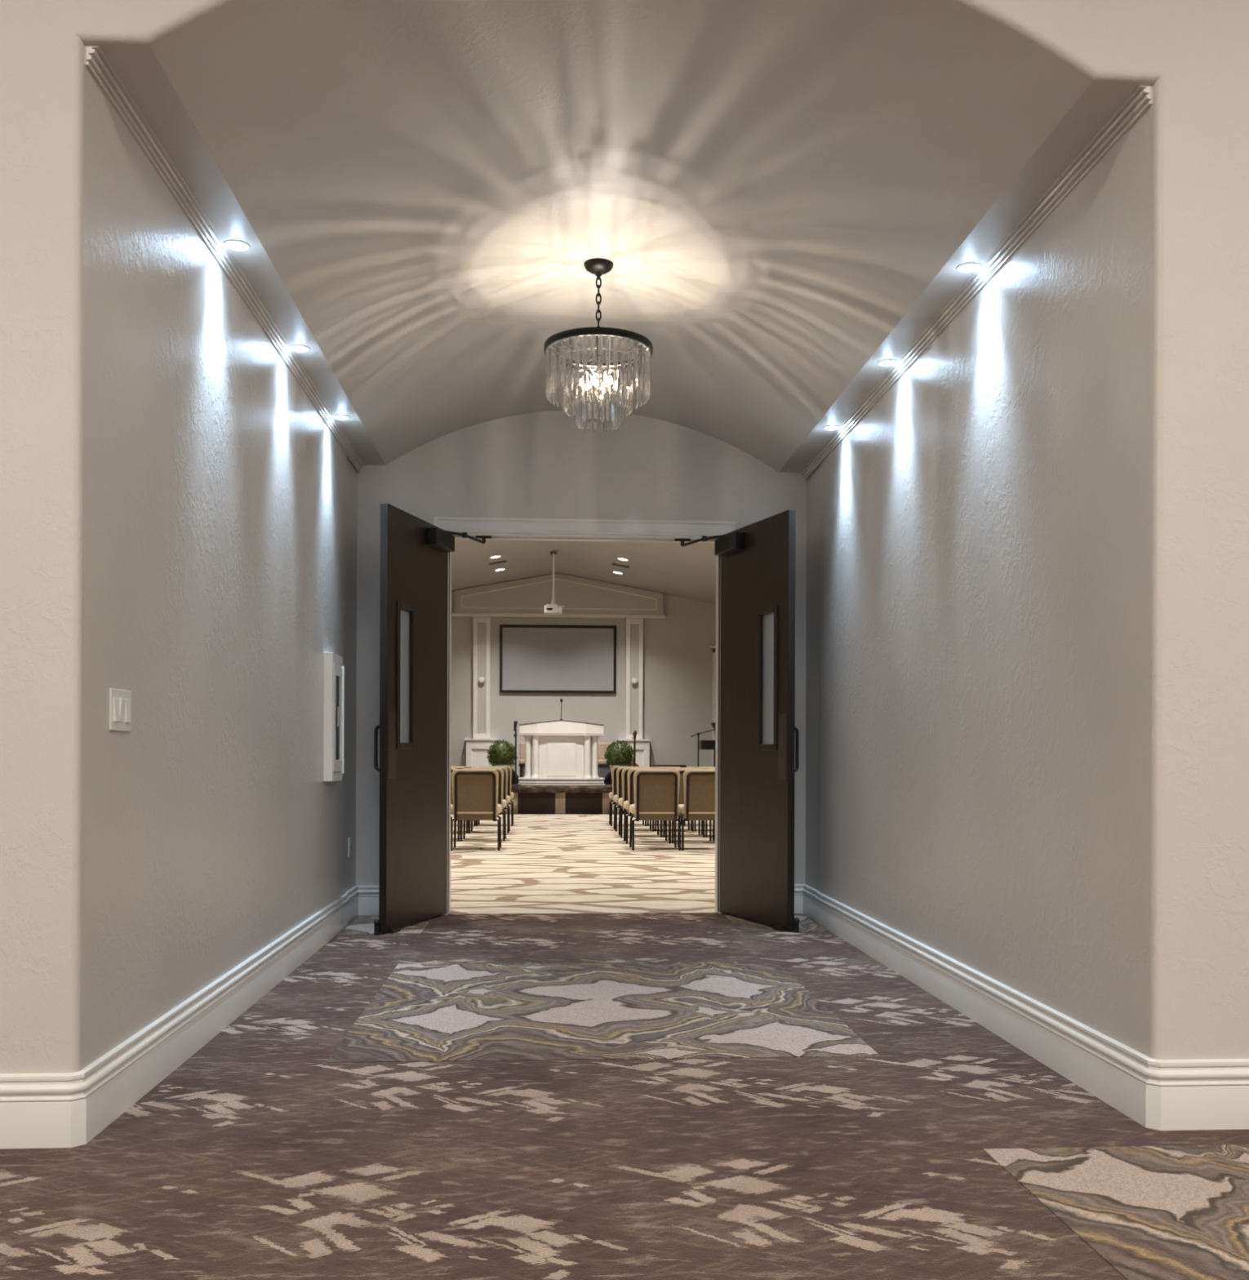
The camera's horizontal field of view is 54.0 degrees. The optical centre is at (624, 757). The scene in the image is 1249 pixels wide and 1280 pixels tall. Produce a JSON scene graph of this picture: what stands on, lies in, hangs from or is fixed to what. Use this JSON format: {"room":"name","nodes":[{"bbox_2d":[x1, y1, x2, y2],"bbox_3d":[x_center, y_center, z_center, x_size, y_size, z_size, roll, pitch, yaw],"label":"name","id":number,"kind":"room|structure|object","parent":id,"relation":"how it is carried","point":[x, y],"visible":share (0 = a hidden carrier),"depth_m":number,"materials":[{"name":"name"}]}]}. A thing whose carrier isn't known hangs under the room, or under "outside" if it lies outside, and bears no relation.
{"room":"hallway","nodes":[
{"label":"hallway","id":0,"kind":"room"},
{"bbox_2d":[80,44,356,1070],"bbox_3d":[-1.612,-0.426,5.446,0.140,2.841,4.572,0,0,-3],"label":"wall","id":1,"kind":"structure","parent":0,"point":[220,504],"depth_m":4.13,"materials":[{"name":"beige paint"}]},
{"bbox_2d":[108,688,131,731],"bbox_3d":[-1.413,-0.133,3.442,0.013,0.117,0.163,0,0,-3],"label":"light switch","id":2,"kind":"object","parent":1,"relation":"attached to","point":[120,719],"visible":1,"depth_m":3.43,"materials":[{"name":"white plastic"}]},
{"bbox_2d":[0,885,378,1148],"bbox_3d":[-3.213,0.896,5.326,4.242,0.186,4.617,0,0,-3],"label":"baseboard","id":3,"kind":"structure","parent":1,"relation":"attached to","point":[53,1109],"depth_m":3.65,"materials":[{"name":"white paint"}]},
{"bbox_2d":[84,44,364,472],"bbox_3d":[-1.520,-1.821,5.453,0.035,0.051,4.568,0,0,-3],"label":"trim","id":4,"kind":"structure","parent":1,"relation":"attached to","point":[97,64],"depth_m":4.12,"materials":[{"name":"paint"}]},
{"bbox_2d":[323,652,344,781],"bbox_3d":[-1.583,-0.216,6.706,0.073,0.690,0.310,0,0,-3],"label":"fire extinguisher cabinet","id":5,"kind":"object","parent":1,"relation":"attached to","point":[333,669],"visible":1,"depth_m":6.57,"materials":[{"name":"white metal"}]},
{"bbox_2d":[348,837,351,857],"bbox_3d":[-1.675,0.547,7.472,0.008,0.116,0.072,0,0,-3],"label":"wall outlet","id":6,"kind":"object","parent":1,"relation":"attached to","point":[349,838],"visible":1,"depth_m":7.46,"materials":[{"name":"white plastic"}]},
{"bbox_2d":[355,410,806,914],"bbox_3d":[-0.277,-1.381,7.888,12.400,4.760,0.140,0,0,-3],"label":"wall","id":7,"kind":"structure","parent":0,"point":[541,464],"depth_m":7.81,"materials":[{"name":"beige paint"}]},
{"bbox_2d":[373,502,491,934],"bbox_3d":[-1.208,-0.214,7.391,0.263,2.428,1.112,0,0,26],"label":"door","id":8,"kind":"structure","parent":7,"relation":"in","point":[412,769],"depth_m":7.21,"materials":[{"name":"brown wood"}]},
{"bbox_2d":[448,532,718,913],"bbox_3d":[-0.258,-0.213,7.889,1.732,2.424,0.140,0,0,-3],"label":"trim","id":9,"kind":"structure","parent":7,"relation":"attached to","point":[511,536],"depth_m":7.86,"materials":[{"name":"white paint"}]},
{"bbox_2d":[433,516,734,915],"bbox_3d":[-0.253,-0.259,7.808,1.916,2.516,0.022,0,0,-3],"label":"trim","id":10,"kind":"structure","parent":7,"relation":"attached to","point":[477,525],"depth_m":7.80,"materials":[{"name":"white paint"}]},
{"bbox_2d":[674,509,799,933],"bbox_3d":[0.742,-0.208,7.517,0.275,2.428,1.124,0,0,-34],"label":"door","id":11,"kind":"structure","parent":7,"relation":"in","point":[758,744],"depth_m":7.36,"materials":[{"name":"brown wood"}]},
{"bbox_2d":[451,591,715,777],"bbox_3d":[-1.335,-1.384,25.215,12.400,4.760,0.100,0,0,-3],"label":"wall","id":12,"kind":"structure","parent":0,"point":[677,677],"depth_m":25.27,"materials":[{"name":"paint"}]},
{"bbox_2d":[499,624,616,693],"bbox_3d":[-1.361,-2.017,25.136,2.390,1.390,0.050,0,0,-3],"label":"projection screen","id":13,"kind":"object","parent":12,"relation":"attached to","point":[534,659],"visible":1,"depth_m":25.12,"materials":[{"name":"white fabric"}]},
{"bbox_2d":[451,573,666,619],"bbox_3d":[-1.335,-3.303,25.029,4.375,0.898,0.269,0,0,-3],"label":"pediment","id":14,"kind":"object","parent":12,"relation":"attached to","point":[581,597],"visible":0.91,"depth_m":24.96,"materials":[{"name":"paint"}]},
{"bbox_2d":[710,645,715,766],"bbox_3d":[2.397,-0.897,25.348,1.270,2.810,0.089,0,0,-3],"label":"trim","id":15,"kind":"structure","parent":12,"relation":"attached to","point":[713,647],"depth_m":25.30,"materials":[{"name":"white wood"}]},
{"bbox_2d":[451,539,715,604],"bbox_3d":[-0.796,-3.250,16.491,12.400,1.225,17.380,0,0,-3],"label":"ceiling","id":16,"kind":"structure","parent":0,"point":[666,568],"depth_m":22.36,"materials":[{"name":"paint"}]},
{"bbox_2d":[488,555,501,558],"bbox_3d":[-2.293,-3.560,21.750,0.215,0.047,0.218,0,0,4],"label":"ceiling light","id":17,"kind":"object","parent":16,"relation":"attached to","point":[496,556],"visible":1,"depth_m":21.72,"materials":[{"name":"white"}]},
{"bbox_2d":[488,560,507,564],"bbox_3d":[-2.312,-3.563,22.400,0.336,0.070,0.200,0,0,-3],"label":"ceiling vent","id":18,"kind":"object","parent":16,"relation":"in","point":[504,561],"visible":1,"depth_m":22.36,"materials":[{"name":"grey metal"}]},
{"bbox_2d":[493,568,505,571],"bbox_3d":[-2.365,-3.564,23.248,0.215,0.047,0.218,0,0,4],"label":"ceiling light","id":19,"kind":"object","parent":16,"relation":"attached to","point":[500,569],"visible":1,"depth_m":23.21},
{"bbox_2d":[544,551,564,614],"bbox_3d":[-1.272,-3.169,22.268,0.365,1.130,0.310,0,0,-3],"label":"projector","id":20,"kind":"object","parent":16,"relation":"hanging from","point":[553,608],"visible":1,"depth_m":22.20,"materials":[{"name":"white plastic"}]},
{"bbox_2d":[611,562,630,568],"bbox_3d":[-0.069,-3.548,22.637,0.336,0.070,0.200,0,0,-3],"label":"ceiling vent","id":21,"kind":"object","parent":16,"relation":"in","point":[612,563],"visible":1,"depth_m":22.60,"materials":[{"name":"grey metal"}]},
{"bbox_2d":[617,557,628,560],"bbox_3d":[-0.026,-3.548,21.939,0.215,0.047,0.218,0,0,4],"label":"ceiling light","id":22,"kind":"object","parent":16,"relation":"attached to","point":[619,558],"visible":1,"depth_m":21.90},
{"bbox_2d":[84,0,1153,472],"bbox_3d":[-0.116,-2.146,5.537,3.126,0.609,4.572,0,0,-3],"label":"ceiling","id":23,"kind":"structure","parent":0,"point":[782,197],"depth_m":4.36,"materials":[{"name":"paint"}]},
{"bbox_2d":[223,239,249,250],"bbox_3d":[-1.395,-1.839,4.410,0.092,0.012,0.092,0,0,-3],"label":"recessed light","id":24,"kind":"object","parent":23,"relation":"in","point":[233,244],"visible":1,"depth_m":4.39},
{"bbox_2d":[288,344,310,351],"bbox_3d":[-1.463,-1.839,5.521,0.092,0.012,0.092,0,0,-3],"label":"recessed light","id":25,"kind":"object","parent":23,"relation":"in","point":[298,348],"visible":1,"depth_m":5.50,"materials":[{"name":"white"}]},
{"bbox_2d":[333,414,350,419],"bbox_3d":[-1.532,-1.840,6.639,0.092,0.012,0.092,0,0,-3],"label":"recessed light","id":26,"kind":"object","parent":23,"relation":"in","point":[336,416],"visible":1,"depth_m":6.62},
{"bbox_2d":[543,257,653,432],"bbox_3d":[-0.117,-1.848,5.503,0.488,0.735,0.488,0,0,-3],"label":"chandelier","id":27,"kind":"object","parent":23,"relation":"hanging from","point":[596,393],"visible":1,"depth_m":5.38,"materials":[{"name":"clear glass"}]},
{"bbox_2d":[823,425,839,430],"bbox_3d":[1.153,-1.831,6.813,0.092,0.012,0.092,0,0,-3],"label":"recessed light","id":28,"kind":"object","parent":23,"relation":"in","point":[827,427],"visible":1,"depth_m":6.79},
{"bbox_2d":[876,359,897,366],"bbox_3d":[1.221,-1.831,5.695,0.092,0.012,0.092,0,0,-3],"label":"recessed light","id":29,"kind":"object","parent":23,"relation":"in","point":[885,362],"visible":1,"depth_m":5.68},
{"bbox_2d":[955,262,981,272],"bbox_3d":[1.289,-1.830,4.587,0.092,0.012,0.092,0,0,-3],"label":"recessed light","id":30,"kind":"object","parent":23,"relation":"in","point":[968,267],"visible":1,"depth_m":4.57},
{"bbox_2d":[608,764,629,778],"bbox_3d":[-0.092,0.320,22.186,0.370,0.360,0.370,0,0,35],"label":"planter","id":31,"kind":"object","parent":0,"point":[611,766],"depth_m":22.05,"materials":[{"name":"stone"}]},
{"bbox_2d":[0,813,1248,1279],"bbox_3d":[-0.385,1.024,10.346,13.500,0.050,29.700,0,0,-3],"label":"floor","id":32,"kind":"structure","parent":0,"point":[258,1157],"depth_m":3.20,"materials":[{"name":"brown carpet"}]},
{"bbox_2d":[337,915,431,934],"bbox_3d":[-1.405,0.994,7.293,0.458,0.002,0.790,0,0,-3],"label":"carpet inset","id":33,"kind":"object","parent":32,"relation":"on","point":[362,925],"visible":0.64,"depth_m":7.15},
{"bbox_2d":[450,768,460,841],"bbox_3d":[-2.231,0.559,14.723,0.532,0.869,0.578,0,0,-3],"label":"banquet chair","id":34,"kind":"object","parent":32,"relation":"on","point":[452,769],"visible":0.09,"depth_m":14.52,"materials":[{"name":"beige fabric"}]},
{"bbox_2d":[451,767,468,833],"bbox_3d":[-2.321,0.559,16.200,0.532,0.869,0.578,0,0,-3],"label":"banquet chair","id":35,"kind":"object","parent":32,"relation":"on","point":[467,821],"visible":0.07,"depth_m":15.99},
{"bbox_2d":[451,765,475,826],"bbox_3d":[-2.421,0.558,17.847,0.532,0.869,0.578,0,0,-3],"label":"banquet chair","id":36,"kind":"object","parent":32,"relation":"on","point":[464,766],"visible":0.06,"depth_m":17.59,"materials":[{"name":"beige fabric"}]},
{"bbox_2d":[451,765,472,768],"bbox_3d":[-2.408,0.391,17.639,0.500,0.533,0.117,0,0,-3],"label":"cushion","id":37,"kind":"object","parent":36,"relation":"on","point":[465,766],"depth_m":17.59,"materials":[{"name":"beige fabric"}]},
{"bbox_2d":[450,768,502,850],"bbox_3d":[-1.607,0.561,13.288,0.532,0.869,0.578,0,0,-3],"label":"banquet chair","id":38,"kind":"object","parent":32,"relation":"on","point":[474,791],"visible":0.99,"depth_m":13.04,"materials":[{"name":"beige fabric"}]},
{"bbox_2d":[451,768,498,818],"bbox_3d":[-1.594,0.393,13.081,0.500,0.533,0.117,0,0,-3],"label":"cushion","id":39,"kind":"object","parent":38,"relation":"on","point":[474,791],"depth_m":13.04,"materials":[{"name":"beige fabric"}]},
{"bbox_2d":[460,768,506,841],"bbox_3d":[-1.696,0.561,14.755,0.532,0.869,0.578,0,0,-3],"label":"banquet chair","id":40,"kind":"object","parent":32,"relation":"on","point":[503,802],"visible":0.34,"depth_m":14.53,"materials":[{"name":"beige fabric"}]},
{"bbox_2d":[464,768,503,812],"bbox_3d":[-1.683,0.393,14.548,0.500,0.533,0.117,0,0,-3],"label":"cushion","id":41,"kind":"object","parent":40,"relation":"on","point":[500,785],"depth_m":14.51,"materials":[{"name":"beige fabric"}]},
{"bbox_2d":[468,767,510,833],"bbox_3d":[-1.787,0.560,16.233,0.532,0.869,0.578,0,0,-3],"label":"banquet chair","id":42,"kind":"object","parent":32,"relation":"on","point":[505,797],"visible":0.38,"depth_m":16.00,"materials":[{"name":"beige fabric"}]},
{"bbox_2d":[471,767,507,806],"bbox_3d":[-1.774,0.393,16.025,0.500,0.533,0.117,0,0,-3],"label":"cushion","id":43,"kind":"object","parent":42,"relation":"on","point":[505,771],"depth_m":15.99,"materials":[{"name":"beige fabric"}]},
{"bbox_2d":[475,766,514,826],"bbox_3d":[-1.887,0.560,17.880,0.532,0.869,0.578,0,0,-3],"label":"banquet chair","id":44,"kind":"object","parent":32,"relation":"on","point":[509,793],"visible":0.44,"depth_m":17.65,"materials":[{"name":"beige fabric"}]},
{"bbox_2d":[479,766,511,799],"bbox_3d":[-1.874,0.392,17.672,0.500,0.533,0.117,0,0,-3],"label":"cushion","id":45,"kind":"object","parent":44,"relation":"on","point":[509,770],"depth_m":17.63,"materials":[{"name":"beige fabric"}]},
{"bbox_2d":[502,783,628,813],"bbox_3d":[-1.226,0.746,23.319,12.400,0.500,3.700,0,0,-3],"label":"stage platform","id":46,"kind":"object","parent":32,"relation":"on","point":[527,799],"visible":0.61,"depth_m":21.55,"materials":[{"name":"wood"}]},
{"bbox_2d":[464,617,497,767],"bbox_3d":[-2.909,-1.185,24.928,0.670,3.350,0.280,0,0,-3],"label":"pilaster","id":47,"kind":"object","parent":46,"relation":"on","point":[477,748],"visible":0.7,"depth_m":24.92,"materials":[{"name":"paint"}]},
{"bbox_2d":[478,676,484,683],"bbox_3d":[-2.906,-1.570,24.898,0.132,0.132,0.100,0,0,-3],"label":"round fixture","id":48,"kind":"object","parent":47,"relation":"attached to","point":[481,679],"depth_m":24.86,"materials":[{"name":"white glass"}]},
{"bbox_2d":[486,739,517,768],"bbox_3d":[-2.205,0.079,22.058,0.570,0.828,0.572,0,0,-3],"label":"potted topiary","id":49,"kind":"object","parent":46,"relation":"on","point":[501,753],"visible":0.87,"depth_m":21.90,"materials":[{"name":"plant"}]},
{"bbox_2d":[492,764,512,768],"bbox_3d":[-2.203,0.313,22.057,0.370,0.360,0.370,0,0,-3],"label":"planter","id":50,"kind":"object","parent":49,"relation":"on","point":[510,766],"depth_m":21.90,"materials":[{"name":"stone"}]},
{"bbox_2d":[511,768,519,783],"bbox_3d":[-2.084,0.315,22.916,0.356,0.357,0.400,0,0,-3],"label":"stage monitor","id":51,"kind":"object","parent":46,"relation":"on","point":[513,770],"visible":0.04,"depth_m":22.72,"materials":[{"name":"black plastic"}]},
{"bbox_2d":[511,720,521,785],"bbox_3d":[-1.926,-0.081,21.703,0.200,1.150,0.200,0,0,-3],"label":"microphone stand","id":52,"kind":"object","parent":46,"relation":"on","point":[515,722],"visible":0.93,"depth_m":21.69,"materials":[{"name":"black metal"}]},
{"bbox_2d":[517,720,604,785],"bbox_3d":[-1.145,-0.087,22.252,1.570,1.166,0.800,0,0,-3],"label":"pulpit","id":53,"kind":"object","parent":46,"relation":"on","point":[559,752],"visible":0.99,"depth_m":22.01,"materials":[{"name":"white wood"}]},
{"bbox_2d":[560,697,562,719],"bbox_3d":[-1.145,-0.869,22.159,0.060,0.401,0.085,0,0,-3],"label":"gooseneck microphone","id":54,"kind":"object","parent":53,"relation":"on","point":[561,699],"visible":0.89,"depth_m":22.16,"materials":[{"name":"black plastic"}]},
{"bbox_2d":[518,742,614,777],"bbox_3d":[-1.092,0.101,24.113,1.960,0.790,0.570,0,0,-3],"label":"upholstered bench","id":55,"kind":"object","parent":46,"relation":"on","point":[603,769],"visible":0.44,"depth_m":23.90,"materials":[{"name":"beige fabric"}]},
{"bbox_2d":[604,770,612,784],"bbox_3d":[-0.253,0.321,23.027,0.356,0.357,0.400,0,0,-3],"label":"stage monitor","id":56,"kind":"object","parent":46,"relation":"on","point":[608,780],"visible":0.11,"depth_m":22.83,"materials":[{"name":"black plastic"}]},
{"bbox_2d":[604,740,635,778],"bbox_3d":[-0.094,0.086,22.185,0.572,0.828,0.570,0,0,35],"label":"potted topiary","id":57,"kind":"object","parent":46,"relation":"on","point":[619,754],"visible":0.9,"depth_m":22.03,"materials":[{"name":"green plant"}]},
{"bbox_2d":[629,730,639,766],"bbox_3d":[0.183,-0.007,23.247,0.309,1.005,0.105,0,0,-3],"label":"guitar","id":58,"kind":"object","parent":46,"relation":"on","point":[634,764],"visible":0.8,"depth_m":23.20,"materials":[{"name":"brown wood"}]},
{"bbox_2d":[617,618,651,767],"bbox_3d":[0.203,-1.174,25.118,0.670,3.350,0.280,0,0,-3],"label":"pilaster","id":59,"kind":"object","parent":46,"relation":"on","point":[634,627],"visible":0.79,"depth_m":25.12,"materials":[{"name":"white paint"}]},
{"bbox_2d":[631,678,637,684],"bbox_3d":[0.206,-1.559,25.088,0.132,0.132,0.100,0,0,-3],"label":"round fixture","id":60,"kind":"object","parent":59,"relation":"attached to","point":[633,681],"depth_m":25.05,"materials":[{"name":"white glass"}]},
{"bbox_2d":[651,764,686,767],"bbox_3d":[0.813,0.320,22.592,0.620,0.365,0.320,0,0,-3],"label":"piano bench","id":61,"kind":"object","parent":46,"relation":"on","point":[680,766],"visible":0.3,"depth_m":22.43,"materials":[{"name":"black wood"}]},
{"bbox_2d":[690,728,714,766],"bbox_3d":[1.453,-0.016,23.158,0.434,1.035,0.497,0,0,-26],"label":"boom microphone stand","id":62,"kind":"object","parent":46,"relation":"on","point":[698,733],"visible":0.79,"depth_m":23.12,"materials":[{"name":"black metal"}]},
{"bbox_2d":[699,739,715,766],"bbox_3d":[2.011,0.085,23.667,1.100,0.861,0.360,0,0,-3],"label":"music stand","id":63,"kind":"object","parent":46,"relation":"on","point":[704,744],"visible":0.31,"depth_m":23.46,"materials":[{"name":"black plastic"}]},
{"bbox_2d":[711,722,715,734],"bbox_3d":[1.810,-0.507,23.574,0.277,0.320,0.180,0,0,-3],"label":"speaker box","id":64,"kind":"object","parent":63,"relation":"on","point":[713,724],"visible":0.26,"depth_m":23.48,"materials":[{"name":"black plastic"}]},
{"bbox_2d":[325,961,879,1062],"bbox_3d":[-0.116,0.998,5.002,1.835,0.002,1.900,0,0,-3],"label":"carpet inset","id":65,"kind":"object","parent":32,"relation":"on","point":[686,1010],"visible":1,"depth_m":4.74},
{"bbox_2d":[608,766,646,826],"bbox_3d":[0.048,0.567,18.048,0.532,0.869,0.578,0,0,-3],"label":"banquet chair","id":66,"kind":"object","parent":32,"relation":"on","point":[614,769],"visible":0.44,"depth_m":17.80,"materials":[{"name":"beige fabric"}]},
{"bbox_2d":[611,766,643,802],"bbox_3d":[0.061,0.399,17.840,0.500,0.533,0.117,0,0,-3],"label":"cushion","id":67,"kind":"object","parent":66,"relation":"on","point":[614,770],"depth_m":17.79,"materials":[{"name":"beige fabric"}]},
{"bbox_2d":[613,767,654,831],"bbox_3d":[0.127,0.567,16.750,0.532,0.869,0.578,0,0,-3],"label":"banquet chair","id":68,"kind":"object","parent":32,"relation":"on","point":[619,772],"visible":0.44,"depth_m":16.50,"materials":[{"name":"beige fabric"}]},
{"bbox_2d":[616,767,650,806],"bbox_3d":[0.141,0.399,16.543,0.500,0.533,0.117,0,0,-3],"label":"cushion","id":69,"kind":"object","parent":68,"relation":"on","point":[619,772],"depth_m":16.48,"materials":[{"name":"beige fabric"}]},
{"bbox_2d":[617,768,662,837],"bbox_3d":[0.200,0.567,15.552,0.532,0.869,0.578,0,0,-3],"label":"banquet chair","id":70,"kind":"object","parent":32,"relation":"on","point":[624,778],"visible":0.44,"depth_m":15.31,"materials":[{"name":"beige fabric"}]},
{"bbox_2d":[622,768,658,809],"bbox_3d":[0.214,0.399,15.345,0.500,0.533,0.117,0,0,-3],"label":"cushion","id":71,"kind":"object","parent":70,"relation":"on","point":[624,778],"depth_m":15.29,"materials":[{"name":"beige fabric"}]},
{"bbox_2d":[623,768,671,843],"bbox_3d":[0.268,0.567,14.454,0.532,0.869,0.578,0,0,-3],"label":"banquet chair","id":72,"kind":"object","parent":32,"relation":"on","point":[630,773],"visible":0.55,"depth_m":14.22,"materials":[{"name":"beige fabric"}]},
{"bbox_2d":[626,768,666,813],"bbox_3d":[0.281,0.399,14.247,0.500,0.533,0.117,0,0,-3],"label":"cushion","id":73,"kind":"object","parent":72,"relation":"on","point":[630,773],"depth_m":14.19,"materials":[{"name":"beige fabric"}]},
{"bbox_2d":[629,769,680,850],"bbox_3d":[0.333,0.567,13.386,0.532,0.869,0.578,0,0,-3],"label":"banquet chair","id":74,"kind":"object","parent":32,"relation":"on","point":[656,792],"visible":1,"depth_m":13.14,"materials":[{"name":"beige fabric"}]},
{"bbox_2d":[633,769,679,818],"bbox_3d":[0.346,0.400,13.179,0.500,0.533,0.117,0,0,-3],"label":"cushion","id":75,"kind":"object","parent":74,"relation":"on","point":[656,792],"depth_m":13.14,"materials":[{"name":"beige fabric"}]},
{"bbox_2d":[647,766,683,826],"bbox_3d":[0.582,0.568,18.080,0.532,0.869,0.578,0,0,-3],"label":"banquet chair","id":76,"kind":"object","parent":32,"relation":"on","point":[651,766],"visible":0.06,"depth_m":17.83,"materials":[{"name":"beige fabric"}]},
{"bbox_2d":[650,766,679,768],"bbox_3d":[0.595,0.401,17.873,0.500,0.533,0.117,0,0,-3],"label":"cushion","id":77,"kind":"object","parent":76,"relation":"on","point":[651,766],"depth_m":17.82,"materials":[{"name":"beige fabric"}]},
{"bbox_2d":[654,767,693,831],"bbox_3d":[0.661,0.569,16.783,0.532,0.869,0.578,0,0,-3],"label":"banquet chair","id":78,"kind":"object","parent":32,"relation":"on","point":[692,821],"visible":0.11,"depth_m":16.55,"materials":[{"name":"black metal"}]},
{"bbox_2d":[658,767,690,768],"bbox_3d":[0.674,0.401,16.575,0.500,0.533,0.117,0,0,-3],"label":"cushion","id":79,"kind":"object","parent":78,"relation":"on","point":[659,767],"depth_m":16.52,"materials":[{"name":"beige fabric"}]},
{"bbox_2d":[659,768,705,837],"bbox_3d":[0.734,0.569,15.585,0.532,0.869,0.578,0,0,-3],"label":"banquet chair","id":80,"kind":"object","parent":32,"relation":"on","point":[664,821],"visible":0.09,"depth_m":15.36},
{"bbox_2d":[666,768,701,769],"bbox_3d":[0.748,0.401,15.378,0.500,0.533,0.117,0,0,-3],"label":"cushion","id":81,"kind":"object","parent":80,"relation":"on","point":[667,768],"depth_m":15.32,"materials":[{"name":"beige fabric"}]},
{"bbox_2d":[667,768,715,843],"bbox_3d":[0.801,0.569,14.487,0.532,0.869,0.578,0,0,-3],"label":"banquet chair","id":82,"kind":"object","parent":32,"relation":"on","point":[681,801],"visible":0.15,"depth_m":14.24,"materials":[{"name":"beige fabric"}]},
{"bbox_2d":[676,768,712,771],"bbox_3d":[0.815,0.401,14.280,0.500,0.533,0.117,0,0,-3],"label":"cushion","id":83,"kind":"object","parent":82,"relation":"on","point":[678,770],"depth_m":14.22,"materials":[{"name":"beige fabric"}]},
{"bbox_2d":[677,769,715,850],"bbox_3d":[0.867,0.569,13.419,0.532,0.869,0.578,0,0,-3],"label":"banquet chair","id":84,"kind":"object","parent":32,"relation":"on","point":[699,785],"visible":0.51,"depth_m":13.17,"materials":[{"name":"beige fabric"}]},
{"bbox_2d":[683,769,715,818],"bbox_3d":[0.880,0.401,13.212,0.500,0.533,0.117,0,0,-3],"label":"cushion","id":85,"kind":"object","parent":84,"relation":"on","point":[699,785],"depth_m":13.17,"materials":[{"name":"beige fabric"}]},
{"bbox_2d":[680,766,715,826],"bbox_3d":[1.116,0.570,18.113,0.532,0.869,0.578,0,0,-3],"label":"banquet chair","id":86,"kind":"object","parent":32,"relation":"on","point":[687,766],"visible":0.02,"depth_m":17.86,"materials":[{"name":"beige fabric"}]},
{"bbox_2d":[687,766,715,768],"bbox_3d":[1.129,0.402,17.906,0.500,0.533,0.117,0,0,-3],"label":"cushion","id":87,"kind":"object","parent":86,"relation":"on","point":[687,766],"depth_m":17.85,"materials":[{"name":"beige fabric"}]},
{"bbox_2d":[690,767,715,831],"bbox_3d":[1.195,0.570,16.815,0.532,0.869,0.578,0,0,-3],"label":"banquet chair","id":88,"kind":"object","parent":32,"relation":"on","point":[695,821],"visible":0.03,"depth_m":16.58,"materials":[{"name":"beige fabric"}]},
{"bbox_2d":[698,767,715,768],"bbox_3d":[1.208,0.403,16.608,0.500,0.533,0.117,0,0,-3],"label":"cushion","id":89,"kind":"object","parent":88,"relation":"on","point":[699,767],"depth_m":16.55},
{"bbox_2d":[701,768,715,837],"bbox_3d":[1.268,0.571,15.618,0.532,0.869,0.578,0,0,-3],"label":"banquet chair","id":90,"kind":"object","parent":32,"relation":"on","point":[706,821],"visible":0.06,"depth_m":15.39,"materials":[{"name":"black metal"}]},
{"bbox_2d":[712,820,714,840],"bbox_3d":[1.335,0.571,14.520,0.532,0.869,0.578,0,0,-3],"label":"banquet chair","id":91,"kind":"object","parent":32,"relation":"on","point":[713,820],"visible":0.02,"depth_m":14.73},
{"bbox_2d":[723,913,829,932],"bbox_3d":[0.907,1.002,7.434,0.503,0.002,0.790,0,0,-3],"label":"carpet inset","id":92,"kind":"object","parent":32,"relation":"on","point":[806,924],"visible":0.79,"depth_m":7.27},
{"bbox_2d":[983,1144,1248,1279],"bbox_3d":[1.891,1.005,2.240,1.835,0.002,1.900,0,0,-3],"label":"carpet inset","id":93,"kind":"object","parent":32,"relation":"on","point":[1174,1212],"visible":1,"depth_m":2.77},
{"bbox_2d":[0,0,1248,1073],"bbox_3d":[0.555,-0.998,3.276,11.500,4.000,0.024,0,0,-3],"label":"wall","id":94,"kind":"structure","parent":0,"point":[1194,54],"depth_m":3.31,"materials":[{"name":"beige paint"}]},
{"bbox_2d":[804,84,1153,1057],"bbox_3d":[1.369,-0.416,5.628,0.140,2.841,4.572,0,0,-3],"label":"wall","id":95,"kind":"structure","parent":0,"point":[979,618],"depth_m":4.31,"materials":[{"name":"beige paint"}]},
{"bbox_2d":[799,84,1152,480],"bbox_3d":[1.286,-1.811,5.625,0.035,0.051,4.568,0,0,-3],"label":"trim","id":96,"kind":"structure","parent":95,"relation":"attached to","point":[1141,99],"depth_m":4.33,"materials":[{"name":"paint"}]},
{"bbox_2d":[794,884,1248,1130],"bbox_3d":[3.506,0.919,5.736,5.296,0.186,4.617,0,0,-3],"label":"baseboard","id":97,"kind":"structure","parent":95,"relation":"attached to","point":[1202,1094],"depth_m":3.82,"materials":[{"name":"white paint"}]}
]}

